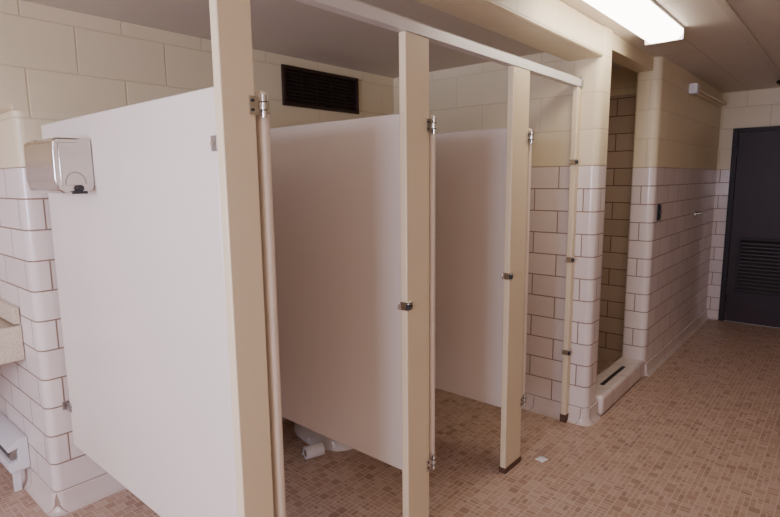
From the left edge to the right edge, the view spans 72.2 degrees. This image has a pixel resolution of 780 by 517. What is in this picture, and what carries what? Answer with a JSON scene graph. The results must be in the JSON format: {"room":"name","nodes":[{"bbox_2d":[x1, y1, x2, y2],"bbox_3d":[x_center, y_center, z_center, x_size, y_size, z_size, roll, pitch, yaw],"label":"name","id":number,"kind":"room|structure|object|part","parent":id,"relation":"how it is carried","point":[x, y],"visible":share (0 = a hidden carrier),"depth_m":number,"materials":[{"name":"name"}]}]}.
{"room":"public restroom","nodes":[
{"label":"public restroom","id":0,"kind":"room"},
{"bbox_2d":[0,0,11,113],"bbox_3d":[-2.802,-0.735,1.327,0.810,0.530,2.905,7,11,40],"label":"wall recess","id":1,"kind":"structure","parent":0,"point":[5,87],"depth_m":2.16,"materials":[{"name":"beige paint"}]},
{"bbox_2d":[0,0,393,491],"bbox_3d":[-0.612,-0.248,4.036,0.910,2.330,3.895,7,11,40],"label":"wall","id":2,"kind":"structure","parent":0,"point":[63,64],"depth_m":2.42,"materials":[{"name":"tile"}]},
{"bbox_2d":[0,299,24,364],"bbox_3d":[-2.444,0.747,2.114,0.588,0.960,1.603,7,11,40],"label":"sink","id":3,"kind":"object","parent":2,"relation":"attached to","point":[11,338],"depth_m":2.46,"materials":[{"name":"ceramic"}]},
{"bbox_2d":[11,467,74,516],"bbox_3d":[-1.811,1.088,2.706,0.844,0.100,0.094,7,11,40],"label":"baseboard","id":4,"kind":"structure","parent":2,"relation":"attached to","point":[54,504],"depth_m":2.50,"materials":[{"name":"tile"}]},
{"bbox_2d":[24,137,94,193],"bbox_3d":[-1.223,-0.339,1.976,0.332,0.196,0.128,7,11,40],"label":"dryer","id":5,"kind":"object","parent":2,"relation":"attached to","point":[60,165],"visible":1,"depth_m":1.89,"materials":[{"name":"silver metal"}]},
{"bbox_3d":[-1.110,-0.333,1.883,0.004,0.149,0.099,7,11,40],"label":"panel","id":6,"kind":"part","parent":5,"relation":"part of","materials":[{"name":"silver metal"}]},
{"bbox_3d":[-1.098,-0.244,1.893,0.018,0.031,0.050,7,11,40],"label":"knob","id":7,"kind":"part","parent":5,"relation":"part of","materials":[{"name":"black plastic"}]},
{"bbox_2d":[62,400,71,412],"bbox_3d":[-1.445,0.669,2.432,0.059,0.040,0.065,7,11,40],"label":"wall bracket","id":8,"kind":"object","parent":2,"relation":"attached to","point":[65,404],"visible":0.52,"depth_m":2.42,"materials":[{"name":"metal"}]},
{"bbox_2d":[70,417,286,509],"bbox_3d":[-0.706,0.979,3.361,0.034,0.100,2.354,7,11,40],"label":"baseboard","id":9,"kind":"structure","parent":2,"relation":"attached to","point":[86,493],"depth_m":2.56,"materials":[{"name":"tile"}]},
{"bbox_2d":[281,64,358,113],"bbox_3d":[-0.430,-1.072,3.421,0.018,0.235,0.645,7,11,40],"label":"air vent","id":10,"kind":"object","parent":2,"relation":"in","point":[301,87],"visible":1,"depth_m":3.39,"materials":[{"name":"brown metal"}]},
{"bbox_2d":[21,0,543,77],"bbox_3d":[-1.209,-1.002,1.510,1.320,0.090,5.320,7,11,40],"label":"ceiling","id":11,"kind":"structure","parent":0,"point":[291,28],"depth_m":2.63,"materials":[{"name":"white paint"}]},
{"bbox_2d":[0,319,779,516],"bbox_3d":[0.578,1.193,2.501,5.050,0.100,8.920,7,11,40],"label":"floor","id":12,"kind":"structure","parent":0,"point":[698,436],"depth_m":2.86,"materials":[{"name":"tile"}]},
{"bbox_2d":[0,411,29,491],"bbox_3d":[-1.987,0.995,2.769,0.460,0.270,0.084,7,11,40],"label":"baseboard heater","id":13,"kind":"object","parent":12,"relation":"on","point":[14,451],"visible":1,"depth_m":2.63,"materials":[{"name":"white metal"}]},
{"bbox_2d":[209,0,273,516],"bbox_3d":[-0.381,0.280,1.514,0.098,2.014,0.153,7,11,40],"label":"pilaster","id":14,"kind":"object","parent":12,"relation":"on","point":[230,20],"depth_m":1.44,"materials":[{"name":"metal"}]},
{"bbox_2d":[41,87,237,516],"bbox_3d":[-0.944,0.203,1.922,1.330,1.430,0.025,7,11,40],"label":"panel","id":15,"kind":"object","parent":14,"relation":"attached to","point":[139,257],"visible":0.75,"depth_m":1.76,"materials":[{"name":"metal"}]},
{"bbox_3d":[-0.448,-0.303,1.411,0.028,0.040,0.039,7,11,40],"label":"pilaster bracket","id":16,"kind":"part","parent":14,"relation":"part of","materials":[{"name":"silver metal"}]},
{"bbox_2d":[251,99,267,110],"bbox_3d":[-0.349,-0.408,1.428,0.018,0.032,0.049,6,11,37],"label":"screws","id":17,"kind":"object","parent":14,"relation":"attached to","point":[252,100],"depth_m":1.43,"materials":[{"name":"silver metal"}]},
{"bbox_3d":[-0.350,-0.409,1.434,0.055,0.060,0.046,-3,9,-16],"label":"hinge","id":18,"kind":"part","parent":14,"relation":"part of","materials":[{"name":"silver metal"}]},
{"bbox_2d":[254,90,285,516],"bbox_3d":[-0.567,0.226,1.736,0.600,1.430,0.032,6,11,37],"label":"leaf","id":19,"kind":"object","parent":14,"relation":"attached to","point":[262,124],"visible":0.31,"depth_m":1.54,"materials":[{"name":"metal"}]},
{"bbox_2d":[301,442,324,459],"bbox_3d":[-0.425,1.053,2.945,0.100,0.068,0.099,-5,10,-29],"label":"toilet paper roll","id":20,"kind":"object","parent":12,"relation":"on","point":[315,450],"depth_m":2.91,"materials":[{"name":"white paper"}]},
{"bbox_2d":[294,422,352,450],"bbox_3d":[-0.425,0.654,3.143,0.676,0.800,0.370,7,11,40],"label":"toilet","id":21,"kind":"object","parent":12,"relation":"on","point":[311,437],"visible":0.06,"depth_m":3.05,"materials":[{"name":"ceramic"}]},
{"bbox_2d":[398,31,435,516],"bbox_3d":[0.121,0.193,2.070,0.072,2.014,0.199,7,11,40],"label":"pilaster","id":22,"kind":"object","parent":12,"relation":"on","point":[413,305],"depth_m":2.02,"materials":[{"name":"metal"}]},
{"bbox_2d":[270,114,401,469],"bbox_3d":[-0.428,0.110,2.513,1.330,1.430,0.025,7,11,40],"label":"panel","id":23,"kind":"object","parent":22,"relation":"attached to","point":[336,184],"visible":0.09,"depth_m":2.31,"materials":[{"name":"metal"}]},
{"bbox_3d":[0.156,-0.500,2.016,0.055,0.060,0.046,-3,9,-16],"label":"hinge","id":24,"kind":"part","parent":22,"relation":"part of","materials":[{"name":"silver metal"}]},
{"bbox_3d":[0.171,0.845,2.214,0.055,0.060,0.046,-3,9,-16],"label":"hinge","id":25,"kind":"part","parent":22,"relation":"part of","materials":[{"name":"silver metal"}]},
{"bbox_2d":[429,115,434,459],"bbox_3d":[-0.061,0.135,2.317,0.600,1.430,0.032,6,11,37],"label":"leaf","id":26,"kind":"object","parent":22,"relation":"attached to","point":[431,136],"visible":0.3,"depth_m":2.13,"materials":[{"name":"metal"}]},
{"bbox_2d":[499,66,533,473],"bbox_3d":[0.644,0.099,2.671,0.072,2.014,0.224,7,11,40],"label":"pilaster","id":27,"kind":"object","parent":12,"relation":"on","point":[513,275],"depth_m":2.63,"materials":[{"name":"metal"}]},
{"bbox_2d":[435,128,506,406],"bbox_3d":[0.093,0.017,3.112,1.330,1.430,0.025,7,11,40],"label":"panel","id":28,"kind":"object","parent":27,"relation":"attached to","point":[470,166],"visible":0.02,"depth_m":2.81,"materials":[{"name":"metal"}]},
{"bbox_3d":[0.703,0.750,2.824,0.055,0.060,0.046,-3,9,-16],"label":"hinge","id":29,"kind":"part","parent":27,"relation":"part of","materials":[{"name":"silver metal"}]},
{"bbox_2d":[522,128,531,395],"bbox_3d":[0.489,0.041,2.914,0.555,1.430,0.032,6,11,37],"label":"leaf","id":30,"kind":"object","parent":27,"relation":"attached to","point":[529,144],"visible":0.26,"depth_m":2.74,"materials":[{"name":"metal"}]},
{"bbox_3d":[0.688,-0.596,2.626,0.055,0.060,0.046,-3,9,-16],"label":"hinge","id":31,"kind":"part","parent":27,"relation":"part of","materials":[{"name":"silver metal"}]},
{"bbox_2d":[534,456,547,462],"bbox_3d":[0.817,1.081,2.880,0.057,0.005,0.051,-7,10,-36],"label":"paper scrap","id":32,"kind":"object","parent":12,"relation":"on","point":[541,459],"visible":1,"depth_m":2.88,"materials":[{"name":"white paper"}]},
{"bbox_2d":[560,86,580,422],"bbox_3d":[1.080,0.018,3.185,0.055,2.014,0.065,7,11,40],"label":"pilaster","id":33,"kind":"object","parent":12,"relation":"on","point":[576,102],"visible":1,"depth_m":3.17,"materials":[{"name":"metal"}]},
{"bbox_2d":[295,0,583,87],"bbox_3d":[-0.647,-0.693,1.075,0.052,0.060,5.309,7,11,40],"label":"headrail","id":34,"kind":"object","parent":33,"relation":"on","point":[355,9],"visible":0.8,"depth_m":1.99,"materials":[{"name":"metal"}]},
{"bbox_2d":[596,357,643,414],"bbox_3d":[1.573,0.878,3.775,0.175,0.130,0.900,7,11,40],"label":"shower curb","id":35,"kind":"object","parent":12,"relation":"on","point":[607,394],"visible":0.73,"depth_m":3.70,"materials":[{"name":"tile"}]},
{"bbox_2d":[601,366,624,384],"bbox_3d":[1.563,0.816,3.740,0.025,0.004,0.450,7,11,40],"label":"drain","id":36,"kind":"object","parent":35,"relation":"on","point":[616,372],"visible":1,"depth_m":3.73,"materials":[{"name":"black plastic"}]},
{"bbox_2d":[393,26,612,407],"bbox_3d":[0.672,-0.208,3.668,1.520,2.330,0.180,7,11,40],"label":"wall","id":37,"kind":"structure","parent":0,"point":[470,97],"depth_m":3.26,"materials":[{"name":"tile"}]},
{"bbox_2d":[521,393,599,425],"bbox_3d":[0.710,0.898,3.808,1.519,0.100,0.248,7,11,40],"label":"baseboard","id":38,"kind":"structure","parent":37,"relation":"attached to","point":[589,416],"depth_m":3.37,"materials":[{"name":"tile"}]},
{"bbox_2d":[612,34,653,72],"bbox_3d":[1.522,-1.318,3.456,0.110,0.090,0.890,7,11,40],"label":"header","id":39,"kind":"object","parent":37,"relation":"attached to","point":[625,54],"visible":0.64,"depth_m":3.44,"materials":[{"name":"beige paint"}]},
{"bbox_2d":[598,67,636,361],"bbox_3d":[1.464,-0.365,4.676,1.390,2.330,0.200,7,11,40],"label":"wall","id":40,"kind":"structure","parent":0,"point":[623,85],"depth_m":4.25,"materials":[{"name":"beige tile"}]},
{"bbox_2d":[560,0,779,92],"bbox_3d":[0.552,-1.211,2.147,5.050,0.100,8.920,7,11,40],"label":"ceiling","id":41,"kind":"structure","parent":0,"point":[712,49],"depth_m":3.31,"materials":[{"name":"paint"}]},
{"bbox_2d":[415,0,603,61],"bbox_3d":[-0.626,-0.900,1.032,0.200,0.165,5.340,7,11,40],"label":"beam","id":42,"kind":"structure","parent":41,"relation":"attached to","point":[553,27],"depth_m":2.45,"materials":[{"name":"beige paint"}]},
{"bbox_2d":[583,0,684,44],"bbox_3d":[1.174,-1.201,2.608,0.208,0.065,1.220,7,11,40],"label":"fluorescent ceiling light","id":43,"kind":"object","parent":41,"relation":"attached to","point":[647,19],"visible":1,"depth_m":2.65,"materials":[{"name":"white plastic"}]},
{"bbox_2d":[715,0,779,79],"bbox_3d":[0.947,-1.112,1.819,0.040,0.010,8.620,7,11,40],"label":"trim","id":44,"kind":"structure","parent":41,"relation":"attached to","point":[724,5],"depth_m":3.11,"materials":[{"name":"paint"}]},
{"bbox_2d":[622,57,722,376],"bbox_3d":[2.572,-0.391,4.769,0.165,2.330,2.250,7,11,40],"label":"wall","id":45,"kind":"structure","parent":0,"point":[677,131],"depth_m":4.17,"materials":[{"name":"white tile"}]},
{"bbox_2d":[657,204,661,220],"bbox_3d":[1.999,-0.341,3.960,0.019,0.120,0.085,7,11,40],"label":"light switch","id":46,"kind":"object","parent":45,"relation":"attached to","point":[659,210],"visible":1,"depth_m":3.95,"materials":[{"name":"black plastic"}]},
{"bbox_2d":[645,309,708,376],"bbox_3d":[2.676,0.718,4.885,0.034,0.100,2.199,7,11,40],"label":"baseboard","id":47,"kind":"structure","parent":45,"relation":"attached to","point":[658,359],"depth_m":4.68,"materials":[{"name":"tile"}]},
{"bbox_2d":[689,83,725,105],"bbox_3d":[2.867,-1.449,4.794,0.064,0.080,1.300,7,11,40],"label":"strip light","id":48,"kind":"object","parent":45,"relation":"attached to","point":[694,88],"depth_m":4.54,"materials":[{"name":"white plastic"}]},
{"bbox_2d":[706,88,779,327],"bbox_3d":[3.671,-0.495,5.398,4.100,2.330,0.150,7,11,40],"label":"wall","id":49,"kind":"structure","parent":0,"point":[761,107],"depth_m":5.42,"materials":[{"name":"white tile"}]},
{"bbox_2d":[709,309,716,319],"bbox_3d":[3.421,0.596,5.664,0.065,0.100,0.034,7,11,40],"label":"baseboard","id":50,"kind":"structure","parent":49,"relation":"attached to","point":[713,313],"depth_m":5.67,"materials":[{"name":"tile"}]},
{"bbox_2d":[725,146,737,302],"bbox_3d":[3.478,-0.333,5.447,0.010,1.600,0.003,7,11,40],"label":"hinges","id":51,"kind":"object","parent":49,"relation":"attached to","point":[737,146],"visible":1,"depth_m":5.45,"materials":[{"name":"paint"}]},
{"bbox_2d":[718,126,779,320],"bbox_3d":[3.805,-0.284,5.193,0.935,1.970,0.029,7,11,40],"label":"frame","id":52,"kind":"object","parent":49,"relation":"attached to","point":[736,131],"visible":1,"depth_m":5.43,"materials":[{"name":"paint"}]},
{"bbox_2d":[724,132,779,327],"bbox_3d":[3.809,-0.263,5.200,0.829,1.909,0.018,7,11,40],"label":"door","id":53,"kind":"structure","parent":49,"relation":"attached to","point":[756,207],"depth_m":5.32,"materials":[{"name":"paint"}]},
{"bbox_2d":[734,237,779,296],"bbox_3d":[3.785,0.094,5.251,0.655,0.565,0.017,7,11,40],"label":"frame","id":54,"kind":"object","parent":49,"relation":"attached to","point":[739,238],"visible":1,"depth_m":5.41,"materials":[{"name":"paint"}]},
{"bbox_2d":[737,240,779,293],"bbox_3d":[3.785,0.091,5.250,0.605,0.507,0.014,7,11,40],"label":"louvres","id":55,"kind":"object","parent":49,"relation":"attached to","point":[752,243],"visible":1,"depth_m":5.33,"materials":[{"name":"paint"}]},
{"bbox_2d":[737,243,779,293],"bbox_3d":[3.791,0.093,5.257,0.605,0.515,0.002,7,11,40],"label":"backing","id":56,"kind":"object","parent":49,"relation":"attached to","point":[741,243],"visible":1,"depth_m":5.34,"materials":[{"name":"black metal"}]}
]}

